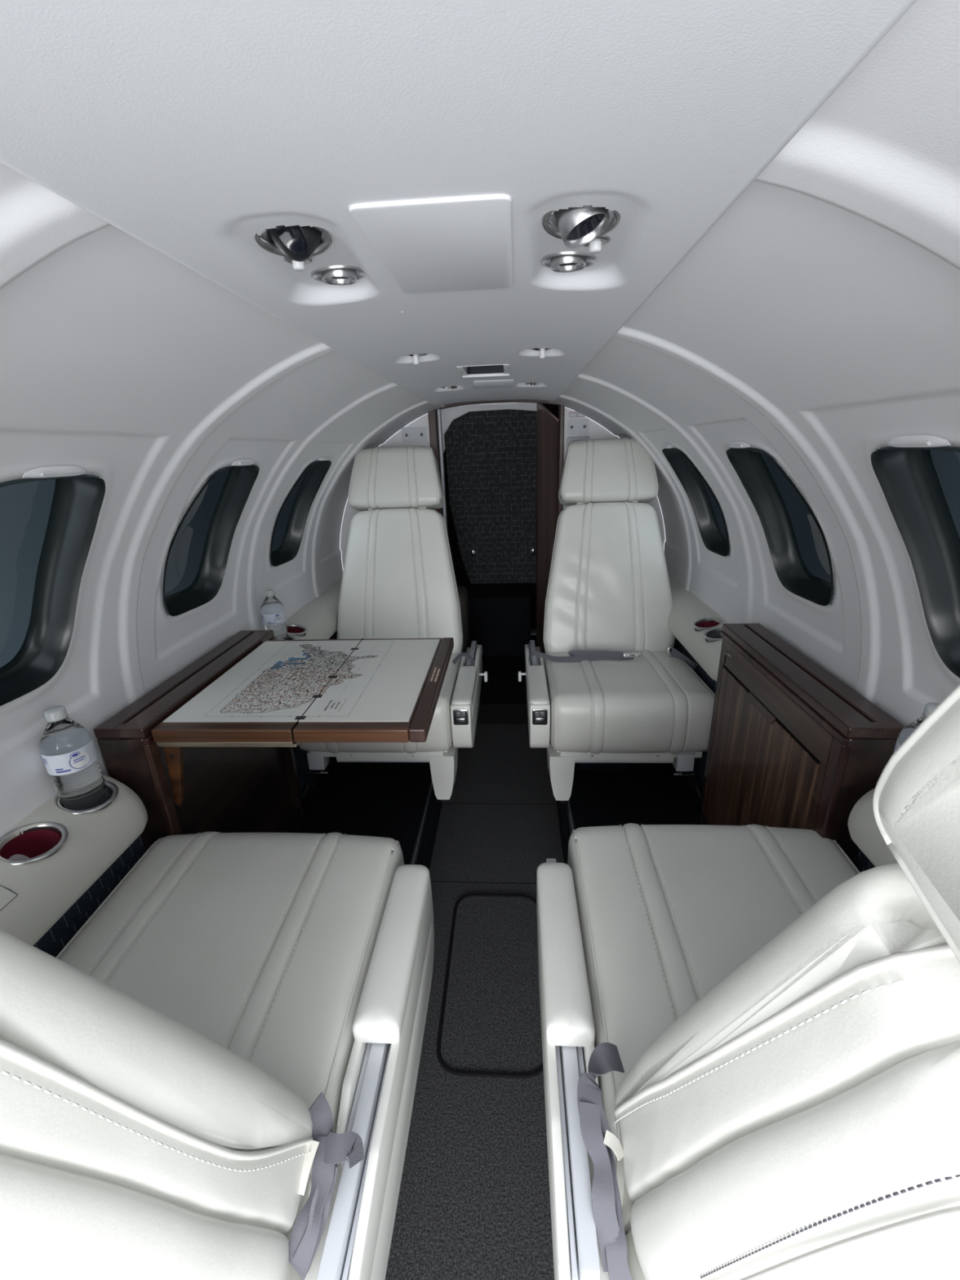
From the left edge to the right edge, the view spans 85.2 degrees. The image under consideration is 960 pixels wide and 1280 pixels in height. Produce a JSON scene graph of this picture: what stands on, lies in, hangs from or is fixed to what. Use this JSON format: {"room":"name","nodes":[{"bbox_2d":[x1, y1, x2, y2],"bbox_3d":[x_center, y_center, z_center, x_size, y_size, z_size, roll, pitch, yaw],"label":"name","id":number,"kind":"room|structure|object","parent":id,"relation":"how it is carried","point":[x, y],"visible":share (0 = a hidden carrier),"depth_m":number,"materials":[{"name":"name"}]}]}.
{"room":"aircraft cabin","nodes":[
{"label":"aircraft cabin","id":0,"kind":"room"},
{"bbox_2d":[33,631,337,957],"bbox_3d":[-0.665,0.519,1.127,0.032,0.432,2.920,-1,20,4],"label":"wall","id":1,"kind":"structure","parent":0,"point":[64,930],"depth_m":0.90,"materials":[{"name":"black fabric"}]},
{"bbox_2d":[0,162,442,860],"bbox_3d":[-0.459,-0.100,1.025,0.504,0.820,2.659,-1,20,4],"label":"wall","id":2,"kind":"structure","parent":0,"point":[122,363],"depth_m":0.82,"materials":[{"name":"white plastic"}]},
{"bbox_2d":[0,466,105,706],"bbox_3d":[-0.645,-0.063,0.722,0.228,0.333,0.267,-1,20,4],"label":"window","id":3,"kind":"structure","parent":2,"relation":"in","point":[77,497],"depth_m":0.83,"materials":[{"name":"black plastic"}]},
{"bbox_2d":[0,773,147,946],"bbox_3d":[-0.698,0.524,0.319,0.114,0.121,1.398,-1,20,4],"label":"ledge","id":4,"kind":"object","parent":2,"relation":"attached to","point":[68,851],"visible":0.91,"depth_m":0.80,"materials":[{"name":"white plastic"}]},
{"bbox_2d":[39,705,110,810],"bbox_3d":[-0.674,0.206,0.865,0.068,0.204,0.069,-1,20,4],"label":"water bottle","id":5,"kind":"object","parent":4,"relation":"in","point":[68,753],"visible":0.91,"depth_m":0.84,"materials":[{"name":"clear plastic"}]},
{"bbox_2d":[42,755,84,773],"bbox_3d":[-0.668,0.198,0.834,0.059,0.024,0.016,-6,20,-12],"label":"print","id":6,"kind":"object","parent":5,"relation":"attached to","point":[54,764],"depth_m":0.83,"materials":[{"name":"blue"}]},
{"bbox_2d":[161,458,259,616],"bbox_3d":[-0.617,-0.235,1.190,0.228,0.333,0.267,-1,20,4],"label":"window","id":7,"kind":"structure","parent":2,"relation":"in","point":[240,480],"depth_m":1.29,"materials":[{"name":"black plastic"}]},
{"bbox_2d":[269,456,331,566],"bbox_3d":[-0.587,-0.415,1.683,0.228,0.333,0.267,-1,20,4],"label":"window","id":8,"kind":"structure","parent":2,"relation":"in","point":[316,472],"depth_m":1.78,"materials":[{"name":"black plastic"}]},
{"bbox_2d":[285,577,342,639],"bbox_3d":[-0.599,-0.070,1.944,0.114,0.121,0.955,-1,20,4],"label":"ledge","id":9,"kind":"object","parent":2,"relation":"attached to","point":[318,619],"visible":0.28,"depth_m":1.87,"materials":[{"name":"white plastic"}]},
{"bbox_2d":[260,589,288,639],"bbox_3d":[-0.626,-0.053,1.592,0.068,0.204,0.069,-1,20,4],"label":"water bottle","id":10,"kind":"object","parent":9,"relation":"in","point":[273,611],"visible":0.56,"depth_m":1.56,"materials":[{"name":"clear plastic"}]},
{"bbox_2d":[427,408,443,516],"bbox_3d":[-0.172,-0.377,2.326,0.032,1.262,0.060,-1,20,4],"label":"trim","id":11,"kind":"structure","parent":2,"relation":"attached to","point":[433,415],"depth_m":2.13,"materials":[{"name":"brown wood"}]},
{"bbox_2d":[437,408,447,529],"bbox_3d":[-0.147,-0.376,2.338,0.012,1.250,0.035,-1,20,4],"label":"trim","id":12,"kind":"structure","parent":2,"relation":"attached to","point":[439,416],"depth_m":2.19,"materials":[{"name":"grey"}]},
{"bbox_2d":[0,0,916,406],"bbox_3d":[-0.010,-0.510,0.863,0.437,0.057,2.687,-1,20,4],"label":"ceiling","id":13,"kind":"structure","parent":0,"point":[194,130],"depth_m":0.28,"materials":[{"name":"white plastic"}]},
{"bbox_2d":[254,225,332,261],"bbox_3d":[-0.155,-0.340,0.431,0.062,0.042,0.062,-1,20,4],"label":"light","id":14,"kind":"object","parent":13,"relation":"attached to","point":[295,242],"visible":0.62,"depth_m":0.44,"materials":[{"name":"silver metal"}]},
{"bbox_2d":[283,256,312,271],"bbox_3d":[-0.170,-0.352,0.487,0.026,0.010,0.026,-1,20,4],"label":"button","id":15,"kind":"object","parent":13,"relation":"attached to","point":[297,265],"visible":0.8,"depth_m":0.48,"materials":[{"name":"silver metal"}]},
{"bbox_2d":[310,265,366,285],"bbox_3d":[-0.149,-0.394,0.547,0.058,0.031,0.058,-1,20,4],"label":"recessed light","id":16,"kind":"object","parent":13,"relation":"in","point":[340,275],"visible":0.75,"depth_m":0.54,"materials":[{"name":"silver metal"}]},
{"bbox_2d":[407,353,429,364],"bbox_3d":[-0.121,-0.541,0.988,0.055,0.036,0.055,-1,20,4],"label":"recessed light","id":17,"kind":"object","parent":13,"relation":"in","point":[415,357],"visible":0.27,"depth_m":0.98,"materials":[{"name":"silver metal"}]},
{"bbox_2d":[348,194,512,293],"bbox_3d":[-0.031,-0.351,0.473,0.121,0.007,0.220,-1,20,4],"label":"ceiling panel","id":18,"kind":"object","parent":13,"relation":"attached to","point":[463,242],"visible":1,"depth_m":0.43,"materials":[{"name":"white plastic"}]},
{"bbox_2d":[440,385,457,388],"bbox_3d":[-0.090,-0.719,1.472,0.040,0.020,0.078,12,24,34],"label":"recessed light","id":19,"kind":"object","parent":13,"relation":"in","point":[449,387],"visible":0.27,"depth_m":1.48,"materials":[{"name":"silver metal"}]},
{"bbox_2d":[456,364,509,378],"bbox_3d":[0.009,-0.626,1.177,0.112,0.043,0.166,-1,20,4],"label":"display","id":20,"kind":"object","parent":13,"relation":"attached to","point":[501,370],"visible":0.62,"depth_m":1.24,"materials":[{"name":"black"}]},
{"bbox_2d":[472,379,513,388],"bbox_3d":[0.034,-0.701,1.427,0.117,0.006,0.160,-1,20,4],"label":"ceiling hatch","id":21,"kind":"object","parent":13,"relation":"attached to","point":[503,383],"visible":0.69,"depth_m":1.41,"materials":[{"name":"white plastic"}]},
{"bbox_2d":[525,382,539,385],"bbox_3d":[0.147,-0.722,1.455,0.040,0.020,0.078,7,22,24],"label":"recessed light","id":22,"kind":"object","parent":13,"relation":"in","point":[531,384],"visible":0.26,"depth_m":1.46,"materials":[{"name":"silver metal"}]},
{"bbox_2d":[529,347,551,359],"bbox_3d":[0.116,-0.544,0.973,0.055,0.036,0.055,-1,20,4],"label":"recessed light","id":23,"kind":"object","parent":13,"relation":"in","point":[542,351],"visible":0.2,"depth_m":0.97,"materials":[{"name":"silver metal"}]},
{"bbox_2d":[541,251,597,272],"bbox_3d":[0.090,-0.397,0.532,0.058,0.031,0.058,-1,20,4],"label":"recessed light","id":24,"kind":"object","parent":13,"relation":"in","point":[564,261],"visible":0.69,"depth_m":0.53,"materials":[{"name":"silver metal"}]},
{"bbox_2d":[541,205,620,248],"bbox_3d":[0.081,-0.341,0.416,0.062,0.042,0.062,-1,20,4],"label":"light","id":25,"kind":"object","parent":13,"relation":"attached to","point":[577,227],"visible":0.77,"depth_m":0.42,"materials":[{"name":"silver metal"}]},
{"bbox_2d":[583,235,610,253],"bbox_3d":[0.104,-0.355,0.469,0.026,0.010,0.026,-1,20,4],"label":"button","id":26,"kind":"object","parent":13,"relation":"attached to","point":[595,246],"visible":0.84,"depth_m":0.47,"materials":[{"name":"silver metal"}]},
{"bbox_2d":[475,401,519,404],"bbox_3d":[0.086,-1.141,2.436,1.200,0.015,0.700,-1,20,4],"label":"ceiling","id":27,"kind":"structure","parent":0,"point":[500,402],"depth_m":2.71,"materials":[{"name":"white plastic"}]},
{"bbox_2d":[478,402,517,405],"bbox_3d":[0.089,-1.159,2.562,0.190,0.009,0.010,-1,20,4],"label":"trim","id":28,"kind":"structure","parent":27,"relation":"attached to","point":[498,403],"depth_m":2.56,"materials":[{"name":"white plastic"}]},
{"bbox_2d":[294,635,702,1279],"bbox_3d":[0.046,0.641,1.501,1.400,0.100,3.620,-1,20,4],"label":"floor","id":29,"kind":"structure","parent":0,"point":[473,1202],"depth_m":1.51,"materials":[{"name":"carpet"}]},
{"bbox_2d":[93,630,305,850],"bbox_3d":[-0.601,0.357,1.292,0.137,0.620,0.546,-1,20,4],"label":"base cabinet","id":30,"kind":"object","parent":29,"relation":"on","point":[182,790],"visible":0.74,"depth_m":1.15,"materials":[{"name":"brown wood"}]},
{"bbox_2d":[151,637,453,746],"bbox_3d":[-0.331,0.096,1.154,0.500,0.042,0.476,-1,20,4],"label":"folding table","id":31,"kind":"object","parent":30,"relation":"attached to","point":[282,692],"visible":1,"depth_m":1.04,"materials":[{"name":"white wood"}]},
{"bbox_2d":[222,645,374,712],"bbox_3d":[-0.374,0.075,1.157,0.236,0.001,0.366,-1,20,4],"label":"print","id":32,"kind":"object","parent":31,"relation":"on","point":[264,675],"depth_m":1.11},
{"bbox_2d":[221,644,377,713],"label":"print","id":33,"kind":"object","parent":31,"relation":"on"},
{"bbox_2d":[0,831,434,1279],"bbox_3d":[-0.390,0.350,0.600,0.578,1.092,0.789,-1,20,4],"label":"leather armchair","id":34,"kind":"object","parent":29,"relation":"on","point":[162,1073],"visible":0.98,"depth_m":0.51,"materials":[{"name":"white leather"}]},
{"bbox_2d":[57,831,404,1196],"bbox_3d":[-0.392,0.533,0.814,0.476,0.214,0.510,-1,20,4],"label":"seat cushion","id":35,"kind":"object","parent":34,"relation":"on","point":[263,945],"depth_m":0.77,"materials":[{"name":"beige leather"}]},
{"bbox_2d":[288,1092,364,1279],"bbox_3d":[-0.169,0.547,0.529,0.070,0.080,0.090,11,24,33],"label":"belt","id":36,"kind":"object","parent":34,"relation":"on","point":[327,1148],"visible":1,"depth_m":0.52,"materials":[{"name":"grey fabric"}]},
{"bbox_2d":[301,786,311,800],"bbox_3d":[-0.608,0.622,1.465,0.016,0.005,1.750,-1,20,4],"label":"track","id":37,"kind":"object","parent":29,"relation":"on","point":[305,791],"visible":0.02,"depth_m":1.76,"materials":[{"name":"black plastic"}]},
{"bbox_2d":[298,445,487,802],"bbox_3d":[-0.294,-0.095,1.815,0.618,1.090,0.783,-1,20,4],"label":"leather armchair","id":38,"kind":"object","parent":29,"relation":"on","point":[398,578],"visible":0.68,"depth_m":1.91,"materials":[{"name":"grey leather"}]},
{"bbox_2d":[298,653,462,753],"bbox_3d":[-0.312,0.186,1.772,0.476,0.206,0.508,-1,20,4],"label":"seat cushion","id":39,"kind":"object","parent":38,"relation":"on","point":[441,736],"depth_m":1.56,"materials":[{"name":"beige leather"}]},
{"bbox_2d":[453,709,468,724],"bbox_3d":[-0.056,0.225,1.522,0.044,0.050,0.006,-1,20,4],"label":"switch plate","id":40,"kind":"object","parent":38,"relation":"attached to","point":[460,717],"depth_m":1.52,"materials":[{"name":"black metal"}]},
{"bbox_2d":[456,717,465,723],"bbox_3d":[-0.056,0.234,1.518,0.026,0.015,0.008,-1,20,4],"label":"switch","id":41,"kind":"object","parent":38,"relation":"attached to","point":[459,720],"depth_m":1.52,"materials":[{"name":"silver metal"}]},
{"bbox_2d":[452,652,474,666],"bbox_3d":[-0.058,0.085,1.802,0.080,0.071,0.053,-1,20,4],"label":"belt","id":42,"kind":"object","parent":38,"relation":"on","point":[467,655],"visible":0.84,"depth_m":1.80,"materials":[{"name":"grey fabric"}]},
{"bbox_2d":[457,586,470,652],"bbox_3d":[-0.204,-0.099,2.643,0.290,0.325,0.200,-1,20,4],"label":"cushion","id":43,"kind":"object","parent":38,"relation":"attached to","point":[462,591],"visible":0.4,"depth_m":2.57,"materials":[{"name":"grey fabric"}]},
{"bbox_2d":[409,776,433,864],"bbox_3d":[-0.185,0.617,1.437,0.016,0.005,1.750,-1,20,4],"label":"track","id":44,"kind":"object","parent":29,"relation":"on","point":[419,837],"visible":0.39,"depth_m":1.58,"materials":[{"name":"black plastic"}]},
{"bbox_2d":[431,881,536,884],"bbox_3d":[0.047,0.696,1.494,0.390,0.001,0.002,-1,20,4],"label":"trim","id":45,"kind":"structure","parent":29,"relation":"on","point":[431,882],"depth_m":1.50,"materials":[{"name":"black carpet"}]},
{"bbox_2d":[436,893,543,1078],"bbox_3d":[0.036,0.786,1.242,0.234,0.007,0.451,-1,20,4],"label":"hatch","id":46,"kind":"object","parent":29,"relation":"on","point":[490,1024],"visible":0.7,"depth_m":1.19,"materials":[{"name":"black carpet"}]},
{"bbox_2d":[457,582,530,656],"bbox_3d":[-0.018,-0.117,2.954,0.600,0.335,0.318,-1,20,4],"label":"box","id":47,"kind":"object","parent":29,"relation":"on","point":[500,614],"visible":0.42,"depth_m":2.80,"materials":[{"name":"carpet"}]},
{"bbox_2d":[444,803,555,804],"bbox_3d":[0.067,0.574,1.827,0.390,0.001,0.002,-1,20,4],"label":"trim","id":48,"kind":"structure","parent":29,"relation":"on","point":[444,803],"depth_m":1.83,"materials":[{"name":"black carpet"}]},
{"bbox_2d":[476,702,528,724],"bbox_3d":[0.098,0.332,2.343,0.400,0.102,0.012,-1,20,4],"label":"trim","id":49,"kind":"structure","parent":29,"relation":"attached to","point":[507,713],"depth_m":2.34,"materials":[{"name":"black carpet"}]},
{"bbox_2d":[565,797,575,834],"bbox_3d":[0.266,0.611,1.407,0.016,0.005,1.750,-1,20,4],"label":"track","id":50,"kind":"object","parent":29,"relation":"on","point":[571,824],"visible":0.02,"depth_m":1.60,"materials":[{"name":"black plastic"}]},
{"bbox_2d":[518,437,715,803],"bbox_3d":[0.423,-0.104,1.768,0.585,1.090,0.783,-1,20,4],"label":"leather armchair","id":51,"kind":"object","parent":29,"relation":"on","point":[608,588],"visible":0.95,"depth_m":1.85,"materials":[{"name":"grey leather"}]},
{"bbox_2d":[532,708,547,724],"bbox_3d":[0.173,0.222,1.507,0.044,0.050,0.006,-1,20,4],"label":"switch plate","id":52,"kind":"object","parent":51,"relation":"attached to","point":[540,716],"depth_m":1.50,"materials":[{"name":"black metal"}]},
{"bbox_2d":[535,717,544,722],"bbox_3d":[0.173,0.231,1.503,0.026,0.015,0.008,-1,20,4],"label":"switch","id":53,"kind":"object","parent":51,"relation":"attached to","point":[537,719],"depth_m":1.50,"materials":[{"name":"silver metal"}]},
{"bbox_2d":[528,649,641,662],"bbox_3d":[0.354,0.058,1.772,0.379,0.038,0.044,-1,20,4],"label":"belt","id":54,"kind":"object","parent":51,"relation":"on","point":[575,655],"visible":1,"depth_m":1.77,"materials":[{"name":"grey fabric"}]},
{"bbox_2d":[573,762,631,773],"bbox_3d":[0.423,0.394,1.863,0.210,0.090,0.168,-1,20,4],"label":"pouch","id":55,"kind":"object","parent":51,"relation":"attached to","point":[599,767],"visible":0.27,"depth_m":1.80,"materials":[{"name":"black"}]},
{"bbox_2d":[542,649,715,754],"bbox_3d":[0.459,0.176,1.721,0.476,0.207,0.510,-1,20,4],"label":"seat cushion","id":56,"kind":"object","parent":51,"relation":"on","point":[651,703],"depth_m":1.50,"materials":[{"name":"beige leather"}]},
{"bbox_2d":[666,647,699,674],"bbox_3d":[0.688,0.076,1.765,0.024,0.093,0.117,-19,26,-39],"label":"strap","id":57,"kind":"object","parent":51,"relation":"attached to","point":[671,651],"visible":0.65,"depth_m":1.77,"materials":[{"name":"grey fabric"}]},
{"bbox_2d":[694,788,702,801],"bbox_3d":[0.689,0.606,1.380,0.016,0.005,1.750,-1,20,4],"label":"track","id":58,"kind":"object","parent":29,"relation":"on","point":[698,792],"visible":0.02,"depth_m":1.68,"materials":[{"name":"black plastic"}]},
{"bbox_2d":[536,684,959,1279],"bbox_3d":[0.360,0.329,0.584,0.567,1.092,0.786,-1,20,4],"label":"leather armchair","id":59,"kind":"object","parent":29,"relation":"on","point":[781,1015],"visible":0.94,"depth_m":0.32,"materials":[{"name":"white leather"}]},
{"bbox_2d":[577,1042,632,1279],"bbox_3d":[0.133,0.544,0.548,0.057,0.109,0.173,-1,20,4],"label":"belt","id":60,"kind":"object","parent":59,"relation":"on","point":[605,1058],"visible":1,"depth_m":0.53,"materials":[{"name":"grey fabric"}]},
{"bbox_2d":[567,822,858,1207],"bbox_3d":[0.394,0.512,0.796,0.476,0.214,0.510,-1,20,4],"label":"seat cushion","id":61,"kind":"object","parent":59,"relation":"on","point":[663,913],"depth_m":0.80,"materials":[{"name":"beige leather"}]},
{"bbox_2d":[698,622,905,864],"bbox_3d":[0.673,0.341,1.209,0.098,0.620,0.546,-1,20,4],"label":"base cabinet","id":62,"kind":"object","parent":29,"relation":"on","point":[792,744],"visible":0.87,"depth_m":1.06,"materials":[{"name":"brown wood"}]},
{"bbox_2d":[443,403,559,634],"bbox_3d":[0.126,-0.695,2.970,1.200,1.400,0.020,-1,20,4],"label":"wall","id":63,"kind":"structure","parent":0,"point":[461,576],"depth_m":3.05,"materials":[{"name":"black"}]},
{"bbox_2d":[444,408,537,584],"bbox_3d":[0.073,-0.766,2.888,0.507,0.932,0.052,-1,20,4],"label":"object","id":64,"kind":"structure","parent":63,"relation":"in","point":[491,455],"depth_m":2.87,"materials":[{"name":"fabric"}]},
{"bbox_2d":[440,402,542,453],"bbox_3d":[0.049,-1.119,2.797,0.560,0.280,0.017,-1,20,4],"label":"trim","id":65,"kind":"structure","parent":63,"relation":"attached to","point":[448,415],"depth_m":2.76,"materials":[{"name":"white plastic"}]},
{"bbox_2d":[339,406,665,570],"bbox_3d":[0.088,-0.372,2.322,1.457,1.239,0.020,-1,20,4],"label":"wall","id":66,"kind":"structure","parent":0,"point":[395,440],"depth_m":2.17,"materials":[{"name":"white plastic"}]},
{"bbox_2d":[400,426,426,443],"bbox_3d":[-0.272,-0.848,2.155,0.105,0.060,0.006,-1,20,4],"label":"placard","id":67,"kind":"object","parent":66,"relation":"attached to","point":[409,434],"visible":0.98,"depth_m":2.16,"materials":[{"name":"white plastic"}]},
{"bbox_2d":[435,399,559,409],"bbox_3d":[0.068,-0.953,2.100,0.505,0.034,0.040,-1,20,4],"label":"trim","id":68,"kind":"structure","parent":66,"relation":"attached to","point":[447,406],"depth_m":2.09,"materials":[{"name":"brown plastic"}]},
{"bbox_2d":[568,411,585,417],"bbox_3d":[0.391,-0.906,2.095,0.065,0.022,0.004,-1,20,4],"label":"placard","id":69,"kind":"object","parent":66,"relation":"attached to","point":[571,414],"visible":0.69,"depth_m":2.10,"materials":[{"name":"white plastic"}]},
{"bbox_2d":[567,417,589,435],"bbox_3d":[0.397,-0.862,2.110,0.086,0.062,0.006,-1,20,4],"label":"placard","id":70,"kind":"object","parent":66,"relation":"attached to","point":[575,426],"visible":1,"depth_m":2.11,"materials":[{"name":"white plastic"}]},
{"bbox_2d":[567,435,590,444],"bbox_3d":[0.401,-0.813,2.128,0.091,0.031,0.004,-1,20,4],"label":"placard","id":71,"kind":"object","parent":66,"relation":"attached to","point":[570,439],"visible":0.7,"depth_m":2.12,"materials":[{"name":"white plastic"}]},
{"bbox_2d":[550,0,959,726],"bbox_3d":[0.467,-0.111,0.965,0.504,0.820,2.659,-1,20,4],"label":"wall","id":72,"kind":"structure","parent":0,"point":[815,326],"depth_m":0.61,"materials":[{"name":"white plastic"}]},
{"bbox_2d":[536,403,558,653],"bbox_3d":[0.337,-0.500,2.581,0.032,1.285,0.555,-3,20,-3],"label":"door","id":73,"kind":"structure","parent":72,"relation":"in","point":[547,436],"depth_m":2.56,"materials":[{"name":"brown wood"}]},
{"bbox_2d":[556,404,564,523],"bbox_3d":[0.347,-0.383,2.292,0.018,1.262,0.060,-1,20,4],"label":"trim","id":74,"kind":"structure","parent":72,"relation":"attached to","point":[561,411],"depth_m":2.12,"materials":[{"name":"brown wood"}]},
{"bbox_2d":[661,444,730,556],"bbox_3d":[0.671,-0.431,1.600,0.228,0.333,0.267,-1,20,4],"label":"window","id":75,"kind":"structure","parent":72,"relation":"in","point":[688,474],"depth_m":1.70,"materials":[{"name":"black plastic"}]},
{"bbox_2d":[667,573,729,681],"bbox_3d":[0.726,-0.087,1.857,0.114,0.121,0.955,-1,20,4],"label":"ledge","id":76,"kind":"object","parent":72,"relation":"attached to","point":[694,624],"visible":0.59,"depth_m":1.66,"materials":[{"name":"white plastic"}]},
{"bbox_2d":[725,441,835,605],"bbox_3d":[0.641,-0.251,1.108,0.228,0.333,0.267,-1,20,4],"label":"window","id":77,"kind":"structure","parent":72,"relation":"in","point":[748,463],"depth_m":1.20,"materials":[{"name":"black plastic"}]},
{"bbox_2d":[847,787,897,866],"bbox_3d":[0.627,0.508,0.232,0.114,0.121,1.398,-1,20,4],"label":"ledge","id":78,"kind":"object","parent":72,"relation":"attached to","point":[864,830],"visible":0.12,"depth_m":0.82,"materials":[{"name":"white plastic"}]},
{"bbox_2d":[893,702,939,753],"bbox_3d":[0.654,0.190,0.776,0.069,0.204,0.068,-1,20,4],"label":"water bottle","id":79,"kind":"object","parent":78,"relation":"in","point":[907,731],"visible":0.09,"depth_m":0.76,"materials":[{"name":"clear plastic"}]},
{"bbox_2d":[871,435,959,677],"bbox_3d":[0.613,-0.079,0.639,0.228,0.333,0.267,-1,20,4],"label":"window","id":80,"kind":"structure","parent":72,"relation":"in","point":[905,472],"depth_m":0.74,"materials":[{"name":"black plastic"}]},
{"bbox_2d":[674,637,875,871],"bbox_3d":[0.700,0.502,1.037,0.032,0.432,2.920,-1,20,4],"label":"wall","id":81,"kind":"structure","parent":0,"point":[863,863],"depth_m":1.69,"materials":[{"name":"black fabric"}]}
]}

